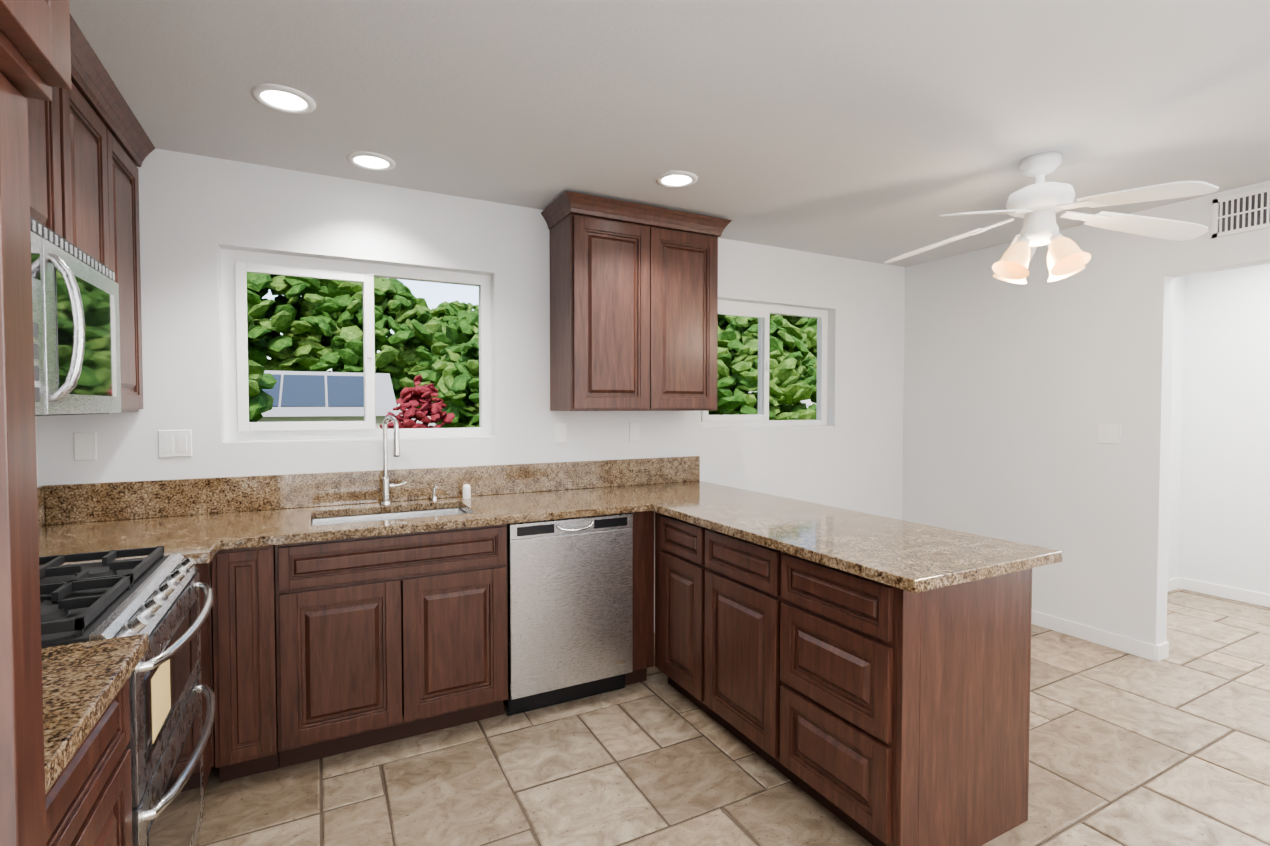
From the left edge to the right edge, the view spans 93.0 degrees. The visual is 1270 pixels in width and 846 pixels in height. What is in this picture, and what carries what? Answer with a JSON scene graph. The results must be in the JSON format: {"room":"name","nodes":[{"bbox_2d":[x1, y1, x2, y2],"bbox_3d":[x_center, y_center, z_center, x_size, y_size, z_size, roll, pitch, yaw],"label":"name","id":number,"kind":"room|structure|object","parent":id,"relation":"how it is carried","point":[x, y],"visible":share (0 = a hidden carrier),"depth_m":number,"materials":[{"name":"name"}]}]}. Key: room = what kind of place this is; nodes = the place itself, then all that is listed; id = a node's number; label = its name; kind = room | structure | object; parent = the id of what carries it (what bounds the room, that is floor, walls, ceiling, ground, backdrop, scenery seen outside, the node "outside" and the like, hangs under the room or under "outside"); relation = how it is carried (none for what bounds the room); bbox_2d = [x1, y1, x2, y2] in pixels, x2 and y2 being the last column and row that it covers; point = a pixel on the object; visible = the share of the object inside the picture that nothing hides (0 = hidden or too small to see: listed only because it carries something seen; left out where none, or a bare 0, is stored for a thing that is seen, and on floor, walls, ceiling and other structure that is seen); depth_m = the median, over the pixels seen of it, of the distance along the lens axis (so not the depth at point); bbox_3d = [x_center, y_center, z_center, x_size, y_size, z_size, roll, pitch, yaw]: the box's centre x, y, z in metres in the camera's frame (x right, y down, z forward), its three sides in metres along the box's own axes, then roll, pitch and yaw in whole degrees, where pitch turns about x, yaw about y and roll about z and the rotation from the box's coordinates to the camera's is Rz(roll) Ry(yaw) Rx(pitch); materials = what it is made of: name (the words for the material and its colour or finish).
{"room":"kitchen","nodes":[
{"label":"kitchen","id":0,"kind":"room"},
{"bbox_2d":[35,416,38,485],"bbox_3d":[-1.225,0.149,0.089,0.140,2.448,5.040,-1,2,-28],"label":"wall","id":1,"kind":"structure","parent":0,"point":[37,451],"depth_m":2.35,"materials":[{"name":"paint"}]},
{"bbox_2d":[25,86,72,243],"bbox_3d":[-1.684,-0.743,1.455,0.330,0.604,0.440,-1,2,-28],"label":"upper cabinet","id":2,"kind":"object","parent":1,"relation":"attached to","point":[50,164],"depth_m":1.66,"materials":[{"name":"brown wood"}]},
{"bbox_2d":[30,216,120,415],"bbox_3d":[-1.532,-0.226,1.367,0.505,0.420,0.754,-1,2,-28],"label":"microwave","id":3,"kind":"object","parent":2,"relation":"attached to","point":[76,326],"visible":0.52,"depth_m":1.40,"materials":[{"name":"silver metal"}]},
{"bbox_2d":[69,58,124,411],"bbox_3d":[-1.883,-0.542,1.840,0.330,1.027,0.555,-1,2,-28],"label":"upper cabinet","id":4,"kind":"object","parent":1,"relation":"attached to","point":[91,147],"depth_m":1.99,"materials":[{"name":"brown wood"}]},
{"bbox_2d":[117,126,144,411],"bbox_3d":[-2.070,-0.551,2.196,0.330,1.027,0.485,-1,2,-28],"label":"upper cabinet","id":5,"kind":"object","parent":1,"relation":"attached to","point":[131,317],"depth_m":2.36,"materials":[{"name":"brown wood"}]},
{"bbox_2d":[37,149,904,632],"bbox_3d":[-0.162,0.057,3.569,5.254,2.448,0.140,-1,2,-28],"label":"wall","id":6,"kind":"structure","parent":0,"point":[197,213],"depth_m":3.09,"materials":[{"name":"paint"}]},
{"bbox_2d":[74,432,96,460],"bbox_3d":[-2.203,0.093,2.415,0.070,0.115,0.008,-1,2,-28],"label":"electrical outlet","id":7,"kind":"object","parent":6,"relation":"attached to","point":[85,446],"visible":1,"depth_m":2.41,"materials":[{"name":"white plastic"}]},
{"bbox_2d":[158,430,191,457],"bbox_3d":[-1.945,0.087,2.549,0.115,0.115,0.009,-1,2,-28],"label":"light switch","id":8,"kind":"object","parent":6,"relation":"attached to","point":[174,443],"visible":1,"depth_m":2.55,"materials":[{"name":"white plastic"}]},
{"bbox_2d":[220,248,494,444],"bbox_3d":[-1.301,-0.348,2.954,1.204,0.870,0.123,-1,2,-28],"label":"window","id":9,"kind":"structure","parent":6,"relation":"in","point":[236,267],"depth_m":2.86,"materials":[{"name":"white plastic"}]},
{"bbox_2d":[555,422,565,442],"bbox_3d":[-0.413,0.052,3.352,0.070,0.115,0.008,-1,2,-28],"label":"electrical outlet","id":10,"kind":"object","parent":6,"relation":"attached to","point":[560,432],"visible":1,"depth_m":3.35,"materials":[{"name":"white plastic"}]},
{"bbox_2d":[629,422,639,441],"bbox_3d":[-0.001,0.053,3.568,0.070,0.115,0.008,-1,2,-28],"label":"electrical outlet","id":11,"kind":"object","parent":6,"relation":"attached to","point":[634,431],"visible":1,"depth_m":3.56,"materials":[{"name":"white plastic"}]},
{"bbox_2d":[541,191,731,410],"bbox_3d":[0.018,-0.605,3.348,1.000,1.073,0.380,-1,2,-28],"label":"upper cabinet","id":12,"kind":"object","parent":6,"relation":"attached to","point":[633,306],"visible":1,"depth_m":3.20,"materials":[{"name":"brown wood"}]},
{"bbox_2d":[701,300,833,429],"bbox_3d":[0.894,-0.385,4.103,1.150,0.847,0.123,-1,2,-28],"label":"window","id":13,"kind":"structure","parent":6,"relation":"in","point":[761,313],"depth_m":4.11,"materials":[{"name":"white plastic"}]},
{"bbox_2d":[69,0,1269,266],"bbox_3d":[1.794,-1.169,1.715,7.030,0.100,5.180,-1,2,-28],"label":"ceiling","id":14,"kind":"structure","parent":0,"point":[875,130],"depth_m":2.10,"materials":[{"name":"paint"}]},
{"bbox_2d":[251,84,315,113],"bbox_3d":[-1.221,-1.124,2.098,0.196,0.008,0.196,-1,2,-28],"label":"recessed light","id":15,"kind":"object","parent":14,"relation":"in","point":[283,98],"visible":1,"depth_m":2.09,"materials":[{"name":"white plastic"}]},
{"bbox_2d":[347,151,395,170],"bbox_3d":[-1.148,-1.138,2.627,0.196,0.008,0.196,-1,2,-28],"label":"recessed light","id":16,"kind":"object","parent":14,"relation":"in","point":[371,161],"visible":1,"depth_m":2.62,"materials":[{"name":"white plastic"}]},
{"bbox_2d":[656,171,697,187],"bbox_3d":[0.196,-1.143,2.837,0.196,0.008,0.196,-1,2,-28],"label":"recessed light","id":17,"kind":"object","parent":14,"relation":"in","point":[674,179],"visible":1,"depth_m":2.83,"materials":[{"name":"white plastic"}]},
{"bbox_2d":[884,152,1218,283],"bbox_3d":[1.718,-0.881,2.585,1.214,0.521,1.254,-1,2,-28],"label":"ceiling fan","id":18,"kind":"object","parent":14,"relation":"hanging from","point":[1039,204],"visible":1,"depth_m":2.54,"materials":[{"name":"white plastic"}]},
{"bbox_2d":[196,588,1269,845],"bbox_3d":[1.854,1.387,1.842,7.211,0.120,5.250,-1,2,-28],"label":"floor","id":19,"kind":"structure","parent":0,"point":[1138,750],"depth_m":2.26,"materials":[{"name":"tile"}]},
{"bbox_2d":[0,0,70,845],"bbox_3d":[-0.690,0.150,0.078,0.792,2.446,1.013,-1,2,-28],"label":"tall cabinet","id":20,"kind":"object","parent":19,"relation":"on","point":[35,56],"visible":1,"depth_m":0.62,"materials":[{"name":"brown wood"}]},
{"bbox_2d":[45,677,132,845],"bbox_3d":[-1.145,0.917,0.805,0.615,0.875,0.641,-1,2,-28],"label":"base cabinet","id":21,"kind":"object","parent":19,"relation":"on","point":[88,797],"visible":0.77,"depth_m":1.05,"materials":[{"name":"brown wood"}]},
{"bbox_2d":[39,544,160,794],"bbox_3d":[-1.137,0.380,0.793,0.658,0.190,0.642,-1,2,-28],"label":"countertop","id":22,"kind":"structure","parent":21,"relation":"on","point":[81,680],"depth_m":1.01,"materials":[{"name":"stone"}]},
{"bbox_2d":[39,546,215,845],"bbox_3d":[-1.431,0.861,1.449,0.679,0.952,0.754,-1,2,-28],"label":"range","id":23,"kind":"object","parent":19,"relation":"on","point":[154,594],"visible":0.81,"depth_m":1.48,"materials":[{"name":"silver metal"}]},
{"bbox_2d":[195,561,214,790],"bbox_3d":[-1.852,0.881,2.142,0.627,0.875,0.849,-1,2,-28],"label":"base cabinet","id":24,"kind":"object","parent":19,"relation":"on","point":[206,628],"visible":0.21,"depth_m":2.07,"materials":[{"name":"brown wood"}]},
{"bbox_2d":[38,488,224,563],"bbox_3d":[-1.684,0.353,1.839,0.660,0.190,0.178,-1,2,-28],"label":"countertop","id":25,"kind":"structure","parent":24,"relation":"on","point":[201,520],"depth_m":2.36,"materials":[{"name":"stone"}]},
{"bbox_2d":[211,524,507,781],"bbox_3d":[-1.153,0.869,2.628,1.055,0.875,0.615,-1,2,-28],"label":"base cabinet","id":26,"kind":"object","parent":19,"relation":"on","point":[323,649],"visible":0.88,"depth_m":2.33,"materials":[{"name":"brown wood"}]},
{"bbox_2d":[37,456,753,549],"bbox_3d":[-0.810,0.328,2.775,3.076,0.190,0.671,-1,2,-28],"label":"countertop","id":27,"kind":"structure","parent":26,"relation":"on","point":[263,510],"depth_m":2.82,"materials":[{"name":"stone"}]},
{"bbox_2d":[311,508,466,525],"bbox_3d":[-1.063,0.578,2.659,0.690,0.300,0.430,-1,2,-28],"label":"sink","id":28,"kind":"object","parent":27,"relation":"in","point":[376,517],"depth_m":2.81,"materials":[{"name":"silver metal"}]},
{"bbox_2d":[379,415,406,504],"bbox_3d":[-1.145,0.174,2.856,0.125,0.421,0.101,-1,2,-28],"label":"faucet","id":29,"kind":"object","parent":27,"relation":"on","point":[386,485],"visible":1,"depth_m":2.85,"materials":[{"name":"silver metal"}]},
{"bbox_2d":[430,485,437,500],"bbox_3d":[-0.976,0.342,2.939,0.033,0.081,0.087,-1,2,-28],"label":"soap dispenser","id":30,"kind":"object","parent":27,"relation":"on","point":[434,496],"visible":1,"depth_m":2.96,"materials":[{"name":"silver metal"}]},
{"bbox_2d":[463,484,470,498],"bbox_3d":[-0.848,0.344,3.040,0.040,0.072,0.043,-1,2,-28],"label":"air gap cap","id":31,"kind":"object","parent":27,"relation":"on","point":[466,491],"visible":1,"depth_m":3.02,"materials":[{"name":"white plastic"}]},
{"bbox_2d":[504,513,632,715],"bbox_3d":[-0.398,0.863,2.978,0.594,0.868,0.605,-1,2,-28],"label":"dishwasher","id":32,"kind":"object","parent":19,"relation":"on","point":[570,609],"visible":0.88,"depth_m":2.73,"materials":[{"name":"silver metal"}]},
{"bbox_2d":[625,511,653,684],"bbox_3d":[-0.099,0.854,3.193,0.121,0.875,0.600,-1,2,-28],"label":"cabinet filler","id":33,"kind":"object","parent":19,"relation":"on","point":[643,591],"visible":0.33,"depth_m":2.93,"materials":[{"name":"brown wood"}]},
{"bbox_2d":[655,512,690,697],"bbox_3d":[0.486,0.862,2.868,0.646,0.876,0.515,-1,2,-28],"label":"base cabinet","id":34,"kind":"object","parent":19,"relation":"on","point":[672,535],"depth_m":2.78,"materials":[{"name":"brown wood"}]},
{"bbox_2d":[687,523,758,754],"bbox_3d":[0.675,0.872,2.507,0.646,0.876,0.578,-1,2,-28],"label":"base cabinet","id":35,"kind":"object","parent":19,"relation":"on","point":[723,642],"depth_m":2.42,"materials":[{"name":"brown wood"}]},
{"bbox_2d":[649,492,1061,592],"bbox_3d":[0.725,0.416,2.397,0.709,0.035,1.427,-1,2,-28],"label":"countertop","id":36,"kind":"structure","parent":35,"relation":"on","point":[912,557],"depth_m":2.08,"materials":[{"name":"stone"}]},
{"bbox_2d":[759,545,1031,845],"bbox_3d":[0.891,0.883,2.095,0.646,0.876,0.566,-1,2,-28],"label":"base cabinet","id":37,"kind":"object","parent":19,"relation":"on","point":[874,713],"depth_m":1.86,"materials":[{"name":"brown wood"}]},
{"bbox_2d":[902,180,1269,660],"bbox_3d":[3.296,0.086,2.456,0.120,2.448,5.040,-1,2,-28],"label":"wall","id":38,"kind":"structure","parent":0,"point":[1015,394],"depth_m":3.64,"materials":[{"name":"paint"}]},
{"bbox_2d":[1031,610,1161,660],"bbox_3d":[2.454,1.229,3.952,0.015,0.085,1.583,-1,2,-28],"label":"baseboard","id":39,"kind":"structure","parent":38,"relation":"attached to","point":[1112,640],"depth_m":3.49,"materials":[{"name":"white wood"}]},
{"bbox_2d":[1098,423,1121,443],"bbox_3d":[2.706,0.061,3.440,0.009,0.115,0.115,-1,2,-28],"label":"light switch","id":40,"kind":"object","parent":38,"relation":"attached to","point":[1109,433],"visible":1,"depth_m":3.44,"materials":[{"name":"white plastic"}]},
{"bbox_2d":[1161,641,1168,658],"bbox_3d":[2.815,1.239,3.548,0.015,0.085,0.533,-1,2,-28],"label":"baseboard","id":41,"kind":"structure","parent":38,"relation":"attached to","point":[1165,646],"depth_m":3.29,"materials":[{"name":"white wood"}]},
{"bbox_2d":[1212,187,1269,237],"bbox_3d":[3.023,-1.019,2.806,0.011,0.190,0.505,-1,2,-28],"label":"air vent","id":42,"kind":"object","parent":38,"relation":"in","point":[1242,212],"visible":1,"depth_m":2.94,"materials":[{"name":"white plastic"}]},
{"bbox_2d":[1169,276,1188,578],"bbox_3d":[3.366,0.039,4.231,1.650,2.448,0.140,-1,2,-28],"label":"wall","id":43,"kind":"structure","parent":0,"point":[1181,294],"depth_m":4.52,"materials":[{"name":"paint"}]},
{"bbox_2d":[1167,308,1174,591],"bbox_3d":[3.536,0.213,4.235,0.960,2.100,0.018,-1,2,-28],"label":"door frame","id":44,"kind":"structure","parent":43,"relation":"attached to","point":[1171,450],"depth_m":4.45,"materials":[{"name":"white paint"}]},
{"bbox_2d":[1169,577,1180,590],"bbox_3d":[3.390,1.222,4.189,1.626,0.085,0.013,-1,2,-28],"label":"baseboard","id":45,"kind":"structure","parent":43,"relation":"attached to","point":[1175,583],"depth_m":4.54,"materials":[{"name":"white wood"}]},
{"bbox_2d":[1181,263,1269,594],"bbox_3d":[4.857,0.063,3.325,0.140,2.448,3.130,-1,2,-28],"label":"wall","id":46,"kind":"structure","parent":0,"point":[1220,507],"depth_m":4.32,"materials":[{"name":"paint"}]},
{"bbox_2d":[1181,577,1269,606],"bbox_3d":[4.790,1.245,3.321,0.013,0.085,2.850,-1,2,-28],"label":"baseboard","id":47,"kind":"structure","parent":46,"relation":"attached to","point":[1261,599],"depth_m":4.33,"materials":[{"name":"white wood"}]},
{"label":"outside","id":48,"kind":"structure","parent":0,"visible":0},
{"bbox_3d":[-17.232,3.317,43.833,130.000,0.200,86.260,-1,2,-28],"label":"ground","id":49,"kind":"structure","parent":48,"visible":0},
{"bbox_2d":[247,272,271,351],"bbox_3d":[-27.559,-5.529,35.105,11.635,17.947,11.902,-1,2,-28],"label":"tree","id":50,"kind":"object","parent":49,"relation":"on","point":[263,281],"depth_m":35.14,"materials":[{"name":"green plant"}]},
{"bbox_2d":[248,360,276,421],"bbox_3d":[-11.892,0.363,15.039,5.162,7.230,5.253,-1,2,-28],"label":"tree","id":51,"kind":"object","parent":49,"relation":"on","point":[260,399],"visible":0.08,"depth_m":15.26,"materials":[{"name":"green plant"}]},
{"bbox_2d":[247,274,362,371],"bbox_3d":[-23.994,-5.099,40.264,12.098,16.815,12.088,-1,2,-28],"label":"tree","id":52,"kind":"object","parent":49,"relation":"on","point":[287,349],"visible":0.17,"depth_m":37.19,"materials":[{"name":"green plant"}]},
{"bbox_2d":[257,370,398,428],"bbox_3d":[-14.885,0.645,27.636,6.800,6.000,7.800,-1,2,-28],"label":"house","id":53,"kind":"structure","parent":49,"relation":"on","point":[302,396],"depth_m":25.79,"materials":[{"name":"white paint"}]},
{"bbox_2d":[295,277,453,404],"bbox_3d":[-17.628,-3.542,41.275,10.656,13.649,10.254,-1,2,-28],"label":"tree","id":54,"kind":"object","parent":49,"relation":"on","point":[402,312],"visible":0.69,"depth_m":38.32,"materials":[{"name":"green plant"}]},
{"bbox_2d":[380,375,454,428],"bbox_3d":[-5.088,1.436,14.170,1.898,5.130,1.916,-1,2,-28],"label":"tree","id":55,"kind":"object","parent":49,"relation":"on","point":[413,398],"visible":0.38,"depth_m":13.84,"materials":[{"name":"red plant"}]},
{"bbox_2d":[379,300,473,407],"bbox_3d":[-14.250,-3.086,46.602,10.646,12.456,10.835,-1,2,-28],"label":"tree","id":56,"kind":"object","parent":49,"relation":"on","point":[450,312],"visible":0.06,"depth_m":44.53,"materials":[{"name":"green plant"}]},
{"bbox_2d":[414,306,478,424],"bbox_3d":[-4.277,-0.300,21.118,6.319,8.234,6.201,-1,2,-28],"label":"tree","id":57,"kind":"object","parent":49,"relation":"on","point":[462,331],"visible":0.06,"depth_m":19.67,"materials":[{"name":"green plant"}]},
{"bbox_2d":[432,330,479,427],"bbox_3d":[-3.915,0.303,18.645,4.605,7.159,4.841,-1,2,-28],"label":"tree","id":58,"kind":"object","parent":49,"relation":"on","point":[457,381],"visible":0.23,"depth_m":17.26,"materials":[{"name":"green plant"}]},
{"bbox_2d":[718,314,789,340],"bbox_3d":[8.874,-4.789,54.171,10.587,15.460,10.822,-1,2,-28],"label":"tree","id":59,"kind":"object","parent":49,"relation":"on","point":[724,321],"visible":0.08,"depth_m":50.71,"materials":[{"name":"green plant"}]},
{"bbox_2d":[701,316,816,420],"bbox_3d":[4.304,-0.101,21.211,5.404,7.830,5.524,-1,2,-28],"label":"tree","id":60,"kind":"object","parent":49,"relation":"on","point":[791,386],"visible":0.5,"depth_m":19.28,"materials":[{"name":"green plant"}]},
{"bbox_2d":[777,315,816,374],"bbox_3d":[14.262,-5.480,59.105,11.566,16.581,11.282,-1,2,-28],"label":"tree","id":61,"kind":"object","parent":49,"relation":"on","point":[807,326],"visible":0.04,"depth_m":54.73,"materials":[{"name":"green plant"}]}
]}

